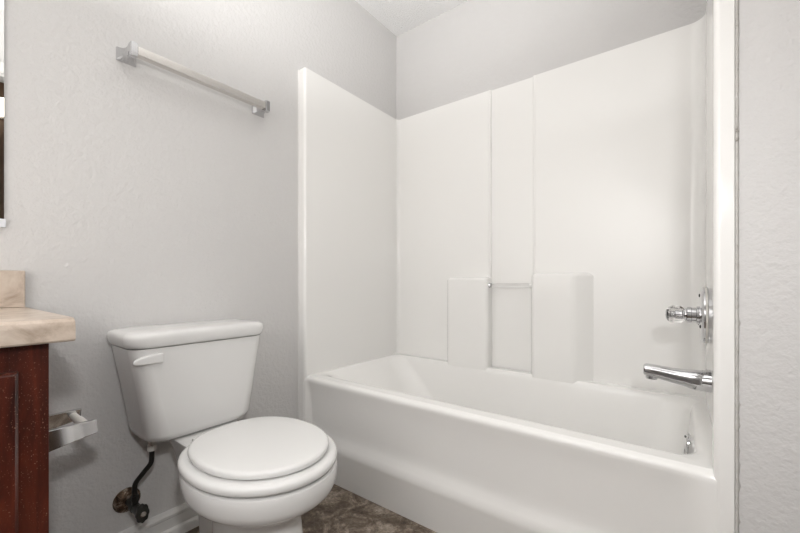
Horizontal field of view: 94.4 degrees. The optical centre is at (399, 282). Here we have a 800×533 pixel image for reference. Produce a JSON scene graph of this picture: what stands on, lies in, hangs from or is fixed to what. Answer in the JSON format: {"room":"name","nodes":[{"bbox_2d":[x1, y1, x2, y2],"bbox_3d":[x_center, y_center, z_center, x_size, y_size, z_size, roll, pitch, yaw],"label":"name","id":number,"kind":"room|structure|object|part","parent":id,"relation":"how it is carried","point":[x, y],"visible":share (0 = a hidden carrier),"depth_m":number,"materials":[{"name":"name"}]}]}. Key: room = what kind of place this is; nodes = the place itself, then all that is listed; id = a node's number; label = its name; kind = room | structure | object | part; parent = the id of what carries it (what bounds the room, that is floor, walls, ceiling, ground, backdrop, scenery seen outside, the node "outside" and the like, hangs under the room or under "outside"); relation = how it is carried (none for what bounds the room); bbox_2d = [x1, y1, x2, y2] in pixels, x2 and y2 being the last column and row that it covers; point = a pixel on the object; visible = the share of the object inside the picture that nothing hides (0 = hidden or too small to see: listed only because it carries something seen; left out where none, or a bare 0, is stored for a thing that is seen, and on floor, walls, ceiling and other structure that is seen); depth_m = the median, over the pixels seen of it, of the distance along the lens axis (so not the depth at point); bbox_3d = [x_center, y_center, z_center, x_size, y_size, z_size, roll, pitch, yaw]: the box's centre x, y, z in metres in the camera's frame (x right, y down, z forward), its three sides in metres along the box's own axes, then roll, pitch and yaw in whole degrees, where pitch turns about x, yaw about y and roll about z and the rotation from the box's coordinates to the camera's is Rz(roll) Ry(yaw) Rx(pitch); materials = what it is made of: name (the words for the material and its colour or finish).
{"room":"bathroom","nodes":[
{"label":"bathroom","id":0,"kind":"room"},
{"bbox_2d":[0,0,395,532],"bbox_3d":[-0.811,-0.330,1.368,0.100,2.440,2.694,0,0,37],"label":"wall","id":1,"kind":"structure","parent":0,"point":[144,194],"depth_m":1.25,"materials":[{"name":"grey paint"}]},
{"bbox_2d":[0,0,5,227],"bbox_3d":[-1.271,-0.602,0.664,0.008,0.916,0.776,0,0,37],"label":"wall mirror","id":2,"kind":"object","parent":1,"relation":"attached to","point":[2,220],"visible":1,"depth_m":0.97,"materials":[{"name":"clear glass"}]},
{"bbox_3d":[-1.273,-0.605,0.664,0.005,0.910,0.773,0,0,37],"label":"glass","id":3,"kind":"part","parent":2,"relation":"part of","materials":[{"name":"white mirror"}]},
{"bbox_2d":[0,270,24,307],"bbox_3d":[-1.261,0.018,0.667,0.020,0.098,0.829,0,0,37],"label":"backsplash","id":4,"kind":"structure","parent":1,"relation":"attached to","point":[12,282],"depth_m":0.97,"materials":[{"name":"beige stone"}]},
{"bbox_2d":[112,487,149,522],"bbox_3d":[-0.827,0.700,1.152,0.132,0.076,0.076,0,0,37],"label":"shutoff valve","id":5,"kind":"object","parent":1,"relation":"attached to","point":[123,502],"visible":0.98,"depth_m":1.16,"materials":[{"name":"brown metal"}]},
{"bbox_3d":[-0.872,0.700,1.186,0.019,0.076,0.076,0,0,37],"label":"wall plate","id":6,"kind":"part","parent":5,"relation":"part of","materials":[{"name":"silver metal"}]},
{"bbox_3d":[-0.782,0.700,1.122,0.018,0.059,0.038,0,0,37],"label":"valve handle","id":7,"kind":"part","parent":5,"relation":"part of","materials":[{"name":"grey metal"}]},
{"bbox_2d":[132,442,155,496],"bbox_3d":[-0.798,0.568,1.155,0.066,0.188,0.025,0,0,-25],"label":"supply hose","id":8,"kind":"object","parent":5,"relation":"attached to","point":[151,447],"visible":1,"depth_m":1.15,"materials":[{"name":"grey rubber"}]},
{"bbox_2d":[118,502,198,532],"bbox_3d":[-0.748,0.842,1.352,0.020,0.096,0.934,0,0,37],"label":"baseboard","id":9,"kind":"structure","parent":1,"relation":"attached to","point":[181,518],"depth_m":1.29,"materials":[{"name":"white paint"}]},
{"bbox_2d":[116,40,269,117],"bbox_3d":[-0.711,-0.723,1.354,0.076,0.043,0.520,0,0,37],"label":"towel bar","id":10,"kind":"object","parent":1,"relation":"attached to","point":[128,55],"visible":1,"depth_m":1.27,"materials":[{"name":"silver metal"}]},
{"bbox_3d":[-0.851,-0.723,1.168,0.076,0.043,0.054,0,0,37],"label":"post","id":11,"kind":"part","parent":10,"relation":"part of","materials":[{"name":"silver metal"}]},
{"bbox_3d":[-0.571,-0.723,1.541,0.076,0.043,0.054,0,0,37],"label":"post","id":12,"kind":"part","parent":10,"relation":"part of","materials":[{"name":"silver metal"}]},
{"bbox_2d":[186,484,436,532],"bbox_3d":[0.288,0.930,0.542,2.850,0.080,2.694,0,0,37],"label":"floor","id":13,"kind":"structure","parent":0,"point":[342,510],"depth_m":1.39,"materials":[{"name":"tile"}]},
{"bbox_2d":[0,343,48,532],"bbox_3d":[-1.069,0.501,0.505,0.522,0.776,0.797,0,0,37],"label":"vanity cabinet","id":14,"kind":"object","parent":13,"relation":"on","point":[24,370],"visible":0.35,"depth_m":0.67,"materials":[{"name":"brown wood"}]},
{"bbox_3d":[-0.782,0.444,0.511,0.018,0.572,0.358,0,0,37],"label":"door","id":15,"kind":"part","parent":14,"relation":"part of","materials":[{"name":"brown wood"}]},
{"bbox_2d":[0,270,75,347],"bbox_3d":[-1.065,0.041,0.520,0.510,0.143,0.829,0,0,37],"label":"countertop","id":16,"kind":"structure","parent":14,"relation":"on","point":[20,325],"depth_m":0.69,"materials":[{"name":"beige stone"}]},
{"bbox_2d":[49,408,97,451],"bbox_3d":[-0.786,0.342,0.855,0.180,0.060,0.104,0,0,37],"label":"toilet paper holder","id":17,"kind":"object","parent":14,"relation":"attached to","point":[59,437],"visible":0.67,"depth_m":0.83,"materials":[{"name":"silver metal"}]},
{"bbox_3d":[-0.839,0.342,0.894,0.048,0.060,0.104,0,0,37],"label":"arm","id":18,"kind":"part","parent":17,"relation":"part of","materials":[{"name":"silver metal"}]},
{"bbox_2d":[107,319,336,532],"bbox_3d":[-0.498,0.514,1.093,0.723,0.750,0.430,0,0,37],"label":"toilet","id":19,"kind":"object","parent":13,"relation":"on","point":[187,385],"visible":1,"depth_m":1.05,"materials":[{"name":"white ceramic"}]},
{"bbox_3d":[-0.712,0.218,1.048,0.022,0.030,0.077,0,0,37],"label":"flush lever","id":20,"kind":"part","parent":19,"relation":"part of","materials":[{"name":"white ceramic"}]},
{"bbox_3d":[-0.693,0.332,1.240,0.212,0.284,0.409,0,0,37],"label":"tank","id":21,"kind":"part","parent":19,"relation":"part of","materials":[{"name":"white ceramic"}]},
{"bbox_3d":[-0.695,0.164,1.241,0.229,0.048,0.430,0,0,37],"label":"tank lid","id":22,"kind":"part","parent":19,"relation":"part of","materials":[{"name":"white ceramic"}]},
{"bbox_3d":[-0.378,0.468,1.017,0.438,0.027,0.374,0,0,37],"label":"seat","id":23,"kind":"part","parent":19,"relation":"part of","materials":[{"name":"white plastic"}]},
{"bbox_3d":[-0.378,0.440,1.017,0.389,0.021,0.331,0,0,37],"label":"seat lid","id":24,"kind":"part","parent":19,"relation":"part of","materials":[{"name":"white plastic"}]},
{"bbox_2d":[298,0,740,532],"bbox_3d":[0.362,-0.051,1.572,1.530,1.882,0.756,0,0,37],"label":"shower","id":25,"kind":"object","parent":13,"relation":"on","point":[488,281],"visible":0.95,"depth_m":1.61,"materials":[{"name":"white plastic"}]},
{"bbox_3d":[-0.239,-0.277,2.006,0.046,1.430,0.653,0,0,37],"label":"panel","id":26,"kind":"part","parent":25,"relation":"part of","materials":[{"name":"white plastic"}]},
{"bbox_2d":[304,353,716,532],"bbox_3d":[0.352,0.662,1.554,1.468,0.456,0.705,0,0,37],"label":"tub","id":27,"kind":"object","parent":25,"relation":"in","point":[442,444],"depth_m":1.32,"materials":[{"name":"white"}]},
{"bbox_3d":[0.559,-0.277,1.840,1.522,1.430,0.091,0,0,37],"label":"panel","id":28,"kind":"part","parent":25,"relation":"part of","materials":[{"name":"white plastic"}]},
{"bbox_2d":[643,363,711,392],"bbox_3d":[0.873,0.301,1.170,0.173,0.067,0.067,0,0,37],"label":"tub spout","id":29,"kind":"object","parent":25,"relation":"attached to","point":[700,380],"visible":0.98,"depth_m":1.14,"materials":[{"name":"silver metal"}]},
{"bbox_2d":[684,434,689,453],"bbox_3d":[0.894,0.504,1.154,0.013,0.062,0.062,0,0,37],"label":"overflow plate","id":30,"kind":"object","parent":25,"relation":"attached to","point":[687,436],"visible":0.98,"depth_m":1.14,"materials":[{"name":"silver metal"}]},
{"bbox_2d":[666,287,711,343],"bbox_3d":[0.897,0.101,1.152,0.113,0.172,0.172,0,0,37],"label":"shower valve","id":31,"kind":"object","parent":25,"relation":"attached to","point":[702,314],"visible":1,"depth_m":1.10,"materials":[{"name":"silver metal"}]},
{"bbox_3d":[0.871,0.101,1.172,0.048,0.055,0.058,0,0,37],"label":"knob","id":32,"kind":"part","parent":31,"relation":"part of","materials":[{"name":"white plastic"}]},
{"bbox_3d":[0.904,0.101,1.147,0.035,0.054,0.054,0,0,37],"label":"stem","id":33,"kind":"part","parent":31,"relation":"part of","materials":[{"name":"silver metal"}]},
{"bbox_3d":[0.943,-0.277,1.102,0.021,1.430,0.628,0,0,37],"label":"panel","id":34,"kind":"part","parent":25,"relation":"part of","materials":[{"name":"white"}]},
{"bbox_2d":[355,0,467,35],"bbox_3d":[0.288,-1.590,0.542,2.850,0.080,2.694,0,0,37],"label":"ceiling","id":35,"kind":"structure","parent":0,"point":[398,16],"depth_m":2.11,"materials":[{"name":"white paint"}]},
{"bbox_2d":[396,0,706,119],"bbox_3d":[1.107,-0.330,1.549,2.750,2.440,0.100,0,0,37],"label":"wall","id":36,"kind":"structure","parent":0,"point":[474,47],"depth_m":1.90,"materials":[{"name":"grey paint"}]},
{"bbox_2d":[739,0,799,532],"bbox_3d":[0.542,-0.330,0.352,0.236,2.440,2.494,0,0,37],"label":"wall","id":37,"kind":"structure","parent":0,"point":[769,30],"depth_m":0.79,"materials":[{"name":"grey paint"}]}
]}

